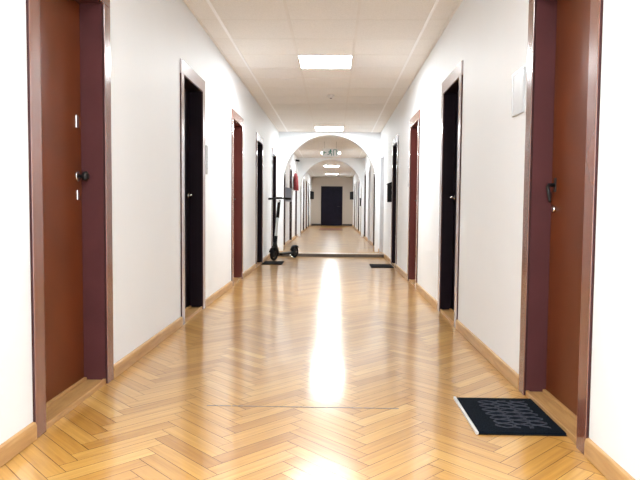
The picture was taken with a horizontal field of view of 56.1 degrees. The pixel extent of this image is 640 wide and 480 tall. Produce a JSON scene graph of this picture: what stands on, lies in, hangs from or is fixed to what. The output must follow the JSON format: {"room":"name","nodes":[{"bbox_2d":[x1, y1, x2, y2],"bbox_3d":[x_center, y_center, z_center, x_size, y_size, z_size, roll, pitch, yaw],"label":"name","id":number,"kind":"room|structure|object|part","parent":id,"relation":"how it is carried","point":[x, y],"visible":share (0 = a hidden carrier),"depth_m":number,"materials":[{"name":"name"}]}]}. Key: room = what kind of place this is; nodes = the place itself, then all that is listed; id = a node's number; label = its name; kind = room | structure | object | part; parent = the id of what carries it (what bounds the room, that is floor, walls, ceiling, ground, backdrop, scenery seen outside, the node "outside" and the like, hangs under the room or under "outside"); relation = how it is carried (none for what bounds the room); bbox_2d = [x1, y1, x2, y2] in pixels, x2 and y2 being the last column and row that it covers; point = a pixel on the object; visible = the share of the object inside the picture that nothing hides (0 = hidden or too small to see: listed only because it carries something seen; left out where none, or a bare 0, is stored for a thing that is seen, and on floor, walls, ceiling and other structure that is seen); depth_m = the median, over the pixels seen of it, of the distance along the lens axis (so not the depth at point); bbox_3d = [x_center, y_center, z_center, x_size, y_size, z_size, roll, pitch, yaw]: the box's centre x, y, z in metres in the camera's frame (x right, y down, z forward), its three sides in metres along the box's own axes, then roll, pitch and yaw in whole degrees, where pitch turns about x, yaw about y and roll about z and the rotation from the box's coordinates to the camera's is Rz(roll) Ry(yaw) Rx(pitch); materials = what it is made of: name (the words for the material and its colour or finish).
{"room":"apartment building corridor","nodes":[
{"label":"apartment building corridor","id":0,"kind":"room"},
{"bbox_2d":[0,0,310,444],"bbox_3d":[-0.996,-1.147,14.486,0.240,2.662,35.000,1,3,1],"label":"wall","id":1,"kind":"structure","parent":0,"point":[149,39],"depth_m":3.81,"materials":[{"name":"paint"}]},
{"bbox_2d":[26,0,113,437],"bbox_3d":[-1.224,-0.263,2.819,0.179,2.109,0.860,1,3,1],"label":"door","id":2,"kind":"structure","parent":1,"relation":"in","point":[68,41],"depth_m":3.01,"materials":[{"name":"paint"}]},
{"bbox_3d":[-1.238,0.771,2.875,0.169,0.037,0.690,1,3,1],"label":"sill","id":3,"kind":"part","parent":2,"relation":"part of","materials":[{"name":"brown wood"}]},
{"bbox_3d":[-1.253,-0.331,3.107,0.008,0.051,0.052,1,3,1],"label":"knob plate","id":4,"kind":"part","parent":2,"relation":"part of","materials":[{"name":"silver metal"}]},
{"bbox_3d":[-1.228,-0.330,3.106,0.058,0.052,0.052,1,3,1],"label":"knob","id":5,"kind":"part","parent":2,"relation":"part of","materials":[{"name":"black metal"}]},
{"bbox_2d":[0,224,310,467],"bbox_3d":[-0.879,0.127,14.502,0.017,0.071,34.896,1,3,1],"label":"baseboard","id":6,"kind":"structure","parent":1,"relation":"attached to","point":[18,442],"depth_m":3.55,"materials":[{"name":"brown wood"}]},
{"bbox_2d":[180,58,204,324],"bbox_3d":[-1.170,-0.390,5.175,0.179,2.109,0.860,1,3,1],"label":"door","id":7,"kind":"structure","parent":1,"relation":"in","point":[192,86],"depth_m":5.49,"materials":[{"name":"paint"}]},
{"bbox_3d":[-1.184,0.645,5.231,0.169,0.037,0.690,1,3,1],"label":"sill","id":8,"kind":"part","parent":7,"relation":"part of","materials":[{"name":"brown wood"}]},
{"bbox_2d":[205,145,207,173],"bbox_3d":[-1.073,-0.758,5.684,0.012,0.270,0.060,1,3,1],"label":"name plate","id":9,"kind":"object","parent":1,"relation":"attached to","point":[206,146],"visible":1,"depth_m":5.66,"materials":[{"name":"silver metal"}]},
{"bbox_2d":[231,108,243,285],"bbox_3d":[-1.115,-0.516,7.531,0.179,2.109,0.860,1,3,1],"label":"door","id":10,"kind":"structure","parent":1,"relation":"in","point":[237,122],"depth_m":7.85,"materials":[{"name":"paint"}]},
{"bbox_3d":[-1.129,0.518,7.587,0.169,0.037,0.690,1,3,1],"label":"sill","id":11,"kind":"part","parent":10,"relation":"part of","materials":[{"name":"brown wood"}]},
{"bbox_2d":[256,132,262,266],"bbox_3d":[-1.063,-0.635,9.747,0.179,2.109,0.860,1,3,1],"label":"door","id":12,"kind":"structure","parent":1,"relation":"in","point":[259,140],"depth_m":10.08,"materials":[{"name":"paint"}]},
{"bbox_2d":[271,148,276,250],"bbox_3d":[-1.009,-0.762,12.113,0.179,2.109,0.860,1,3,1],"label":"door","id":13,"kind":"structure","parent":1,"relation":"in","point":[274,153],"depth_m":12.43,"materials":[{"name":"paint"}]},
{"bbox_2d":[284,170,285,245],"bbox_3d":[-0.954,-0.887,14.449,0.179,2.109,0.860,1,3,1],"label":"door","id":14,"kind":"structure","parent":1,"relation":"in","point":[285,170],"depth_m":14.81,"materials":[{"name":"paint"}]},
{"bbox_2d":[286,187,292,201],"bbox_3d":[-0.782,-1.151,15.172,0.168,0.360,0.296,1,3,1],"label":"box","id":15,"kind":"object","parent":1,"relation":"attached to","point":[288,190],"visible":0.79,"depth_m":15.03,"materials":[{"name":"grey plastic"}]},
{"bbox_2d":[289,165,291,240],"bbox_3d":[-0.900,-1.013,16.795,0.179,2.109,0.860,1,3,1],"label":"door","id":16,"kind":"structure","parent":1,"relation":"in","point":[290,203],"depth_m":17.11,"materials":[{"name":"paint"}]},
{"bbox_2d":[295,170,296,236],"bbox_3d":[-0.846,-1.139,19.141,0.179,2.109,0.860,1,3,1],"label":"door","id":17,"kind":"structure","parent":1,"relation":"in","point":[295,170],"depth_m":19.48,"materials":[{"name":"paint"}]},
{"bbox_2d":[293,172,298,190],"bbox_3d":[-0.713,-1.746,17.803,0.168,0.545,0.521,1,3,1],"label":"jacket","id":18,"kind":"object","parent":1,"relation":"hanging from","point":[296,186],"visible":1,"depth_m":17.65,"materials":[{"name":"fabric"}]},
{"bbox_2d":[303,178,304,230],"bbox_3d":[-0.734,-1.398,23.963,0.179,2.109,0.860,1,3,1],"label":"door","id":19,"kind":"structure","parent":1,"relation":"in","point":[303,178],"depth_m":24.30,"materials":[{"name":"paint"}]},
{"bbox_2d":[306,181,306,228],"bbox_3d":[-0.679,-1.524,26.309,0.179,2.109,0.860,1,3,1],"label":"door","id":20,"kind":"structure","parent":1,"relation":"in","point":[306,181],"depth_m":26.65,"materials":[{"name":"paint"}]},
{"bbox_2d":[308,183,308,226],"bbox_3d":[-0.625,-1.649,28.655,0.179,2.109,0.860,1,3,1],"label":"door","id":21,"kind":"structure","parent":1,"relation":"in","point":[308,183],"depth_m":29.00,"materials":[{"name":"paint"}]},
{"bbox_2d":[310,191,313,198],"bbox_3d":[-0.401,-2.289,30.599,0.208,0.420,0.136,1,3,1],"label":"box","id":22,"kind":"object","parent":1,"relation":"attached to","point":[311,192],"visible":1,"depth_m":30.54,"materials":[{"name":"black plastic"}]},
{"bbox_2d":[0,226,607,479],"bbox_3d":[0.234,0.175,14.520,2.642,0.003,35.217,1,3,1],"label":"floor","id":23,"kind":"structure","parent":0,"point":[304,332],"depth_m":3.02,"materials":[{"name":"brown wood"}]},
{"bbox_2d":[261,261,284,264],"bbox_3d":[-0.802,0.389,10.257,0.345,0.010,0.580,1,3,1],"label":"doormat","id":24,"kind":"object","parent":23,"relation":"on","point":[265,262],"visible":0.97,"depth_m":10.16,"materials":[{"name":"black rubber"}]},
{"bbox_2d":[268,197,298,260],"bbox_3d":[-0.649,-0.215,11.030,0.472,1.143,0.976,2,3,28],"label":"scooter","id":25,"kind":"object","parent":23,"relation":"on","point":[294,248],"visible":1,"depth_m":10.78,"materials":[{"name":"black metal"}]},
{"bbox_3d":[-0.783,-0.185,10.778,0.048,0.472,0.122,2,3,28],"label":"stem","id":26,"kind":"part","parent":25,"relation":"part of","materials":[{"name":"silver metal"}]},
{"bbox_3d":[-0.751,-0.561,10.814,0.058,0.327,0.108,2,3,28],"label":"stem","id":27,"kind":"part","parent":25,"relation":"part of","materials":[{"name":"black plastic"}]},
{"bbox_2d":[207,405,398,408],"bbox_3d":[-0.084,0.799,2.870,0.918,0.002,0.009,1,3,1],"label":"floor strip","id":28,"kind":"object","parent":23,"relation":"on","point":[207,405],"visible":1,"depth_m":2.87,"materials":[{"name":"brown wood"}]},
{"bbox_2d":[319,228,341,229],"bbox_3d":[0.488,-0.480,26.608,1.000,0.010,2.200,1,3,1],"label":"doormat","id":29,"kind":"object","parent":23,"relation":"on","point":[320,228],"visible":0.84,"depth_m":26.18,"materials":[{"name":"brown rubber"}]},
{"bbox_2d":[279,253,383,256],"bbox_3d":[0.154,0.292,11.762,2.170,0.063,0.240,1,3,1],"label":"threshold","id":30,"kind":"object","parent":23,"relation":"on","point":[299,254],"visible":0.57,"depth_m":11.65,"materials":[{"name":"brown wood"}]},
{"bbox_2d":[369,264,393,267],"bbox_3d":[1.010,0.426,9.876,0.370,0.010,0.560,1,3,1],"label":"doormat","id":31,"kind":"object","parent":23,"relation":"on","point":[371,265],"visible":1,"depth_m":9.75,"materials":[{"name":"black rubber"}]},
{"bbox_2d":[453,396,566,435],"bbox_3d":[0.860,0.805,2.770,0.391,0.014,0.480,1,3,1],"label":"doormat","id":32,"kind":"object","parent":23,"relation":"on","point":[486,416],"visible":0.97,"depth_m":2.72,"materials":[{"name":"black rubber"}]},
{"bbox_2d":[183,0,462,176],"bbox_3d":[0.241,-2.436,14.389,2.410,0.056,35.000,1,3,1],"label":"ceiling","id":33,"kind":"structure","parent":0,"point":[389,42],"depth_m":6.32,"materials":[{"name":"paint"}]},
{"bbox_2d":[297,55,352,68],"bbox_3d":[0.063,-1.998,6.733,0.596,0.013,0.596,1,3,1],"label":"recessed light","id":34,"kind":"object","parent":33,"relation":"in","point":[305,61],"visible":1,"depth_m":6.71,"materials":[{"name":"white plastic"}]},
{"bbox_2d":[315,126,343,130],"bbox_3d":[0.194,-2.302,12.393,0.596,0.013,0.596,1,3,1],"label":"recessed light","id":35,"kind":"object","parent":33,"relation":"in","point":[317,128],"visible":1,"depth_m":12.36,"materials":[{"name":"white plastic"}]},
{"bbox_2d":[322,142,338,156],"bbox_3d":[0.260,-2.255,14.898,0.400,0.372,0.032,1,3,1],"label":"exit sign","id":36,"kind":"object","parent":33,"relation":"hanging from","point":[325,152],"visible":1,"depth_m":14.89,"materials":[{"name":"white plastic"}]},
{"bbox_3d":[0.260,-2.169,14.903,0.400,0.200,0.030,1,3,1],"label":"panel","id":37,"kind":"part","parent":36,"relation":"part of","materials":[{"name":"white plastic"}]},
{"bbox_2d":[324,165,338,166],"bbox_3d":[0.451,-2.896,23.474,0.596,0.013,0.596,1,3,1],"label":"recessed light","id":38,"kind":"object","parent":33,"relation":"in","point":[324,165],"visible":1,"depth_m":23.44,"materials":[{"name":"white plastic"}]},
{"bbox_2d":[278,132,380,251],"bbox_3d":[0.201,-1.064,13.221,2.252,2.612,0.280,1,3,1],"label":"wall","id":39,"kind":"structure","parent":0,"point":[289,142],"depth_m":13.05,"materials":[{"name":"paint"}]},
{"bbox_2d":[297,158,364,236],"bbox_3d":[0.357,-1.424,19.939,2.252,2.612,0.280,1,3,1],"label":"wall","id":40,"kind":"structure","parent":0,"point":[357,164],"depth_m":19.76,"materials":[{"name":"paint"}]},
{"bbox_2d":[311,177,352,225],"bbox_3d":[0.635,-2.073,31.935,2.410,2.662,0.188,1,3,1],"label":"wall","id":41,"kind":"structure","parent":0,"point":[316,182],"depth_m":31.83,"materials":[{"name":"paint"}]},
{"bbox_2d":[311,224,351,225],"bbox_3d":[0.621,-0.809,31.894,2.170,0.098,0.035,1,3,1],"label":"baseboard","id":42,"kind":"structure","parent":41,"relation":"attached to","point":[311,224],"depth_m":31.88,"materials":[{"name":"brown wood"}]},
{"bbox_2d":[321,186,342,225],"bbox_3d":[0.619,-1.800,31.812,1.140,2.090,0.102,1,3,1],"label":"door","id":43,"kind":"structure","parent":41,"relation":"in","point":[331,196],"depth_m":31.82,"materials":[{"name":"black wood"}]},
{"bbox_2d":[352,0,639,479],"bbox_3d":[1.454,-1.123,14.431,0.240,2.662,35.000,1,3,1],"label":"wall","id":44,"kind":"structure","parent":0,"point":[490,37],"depth_m":3.48,"materials":[{"name":"paint"}]},
{"bbox_2d":[350,191,353,199],"bbox_3d":[1.613,-2.269,30.553,0.208,0.420,0.136,1,3,1],"label":"box","id":45,"kind":"object","parent":44,"relation":"attached to","point":[351,193],"visible":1,"depth_m":30.49,"materials":[{"name":"black plastic"}]},
{"bbox_2d":[354,184,354,227],"bbox_3d":[1.727,-1.626,28.602,0.162,2.109,0.860,1,3,1],"label":"door","id":46,"kind":"structure","parent":44,"relation":"in","point":[354,184],"depth_m":28.95,"materials":[{"name":"paint"}]},
{"bbox_2d":[356,182,356,228],"bbox_3d":[1.673,-1.500,26.256,0.162,2.109,0.860,1,3,1],"label":"door","id":47,"kind":"structure","parent":44,"relation":"in","point":[356,182],"depth_m":26.58,"materials":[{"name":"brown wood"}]},
{"bbox_2d":[358,179,359,231],"bbox_3d":[1.618,-1.374,23.910,0.162,2.109,0.860,1,3,1],"label":"door","id":48,"kind":"structure","parent":44,"relation":"in","point":[358,179],"depth_m":24.24,"materials":[{"name":"paint"}]},
{"bbox_3d":[1.546,-1.375,23.911,0.018,2.108,0.860,1,3,1],"label":"casing","id":49,"kind":"part","parent":48,"relation":"part of","materials":[{"name":"paint"}]},
{"bbox_2d":[364,171,365,237],"bbox_3d":[1.507,-1.117,19.118,0.162,2.109,0.860,1,3,1],"label":"door","id":50,"kind":"structure","parent":44,"relation":"in","point":[365,171],"depth_m":19.43,"materials":[{"name":"paint"}]},
{"bbox_2d":[368,166,370,241],"bbox_3d":[1.455,-0.996,16.872,0.162,2.109,0.860,1,3,1],"label":"door","id":51,"kind":"structure","parent":44,"relation":"in","point":[369,168],"depth_m":17.19,"materials":[{"name":"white wood"}]},
{"bbox_2d":[373,174,374,246],"bbox_3d":[1.400,-0.871,14.526,0.162,2.109,0.860,1,3,1],"label":"door","id":52,"kind":"structure","parent":44,"relation":"in","point":[374,174],"depth_m":14.89,"materials":[{"name":"paint"}]},
{"bbox_2d":[379,150,384,252],"bbox_3d":[1.351,-0.756,12.399,0.162,2.109,0.860,1,3,1],"label":"door","id":53,"kind":"structure","parent":44,"relation":"in","point":[383,152],"depth_m":12.73,"materials":[{"name":"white wood"}]},
{"bbox_2d":[387,182,391,201],"bbox_3d":[1.201,-0.832,10.395,0.088,0.350,0.156,1,3,1],"label":"box","id":54,"kind":"object","parent":44,"relation":"attached to","point":[389,185],"visible":0.88,"depth_m":10.33,"materials":[{"name":"black plastic"}]},
{"bbox_2d":[391,134,398,268],"bbox_3d":[1.291,-0.617,9.804,0.162,2.109,0.860,1,3,1],"label":"door","id":55,"kind":"structure","parent":44,"relation":"in","point":[395,142],"depth_m":10.13,"materials":[{"name":"paint"}]},
{"bbox_2d":[407,109,419,288],"bbox_3d":[1.237,-0.492,7.478,0.162,2.109,0.860,1,3,1],"label":"door","id":56,"kind":"structure","parent":44,"relation":"in","point":[414,141],"depth_m":7.80,"materials":[{"name":"paint"}]},
{"bbox_2d":[437,60,462,327],"bbox_3d":[1.183,-0.368,5.152,0.162,2.109,0.860,1,3,1],"label":"door","id":57,"kind":"structure","parent":44,"relation":"in","point":[452,86],"depth_m":5.47,"materials":[{"name":"paint"}]},
{"bbox_3d":[1.179,0.667,5.207,0.152,0.037,0.690,1,3,1],"label":"sill","id":58,"kind":"part","parent":57,"relation":"part of","materials":[{"name":"brown wood"}]},
{"bbox_2d":[352,225,634,479],"bbox_3d":[1.313,0.149,14.452,0.017,0.071,34.896,1,3,1],"label":"baseboard","id":59,"kind":"structure","parent":44,"relation":"attached to","point":[601,460],"depth_m":3.31,"materials":[{"name":"brown wood"}]},
{"bbox_2d":[511,66,525,116],"bbox_3d":[1.071,-0.795,3.241,0.012,0.235,0.195,1,3,1],"label":"wall plaque","id":60,"kind":"object","parent":44,"relation":"attached to","point":[518,78],"visible":1,"depth_m":3.23,"materials":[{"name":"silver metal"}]},
{"bbox_2d":[518,0,603,454],"bbox_3d":[1.126,-0.235,2.686,0.162,2.109,0.840,1,3,1],"label":"door","id":61,"kind":"structure","parent":44,"relation":"in","point":[564,54],"depth_m":2.88,"materials":[{"name":"paint"}]},
{"bbox_3d":[1.121,0.799,2.741,0.152,0.037,0.670,1,3,1],"label":"sill","id":62,"kind":"part","parent":61,"relation":"part of","materials":[{"name":"brown wood"}]},
{"bbox_3d":[1.138,-0.244,2.947,0.049,0.123,0.065,1,3,1],"label":"handle","id":63,"kind":"part","parent":61,"relation":"part of","materials":[{"name":"black metal"}]}
]}

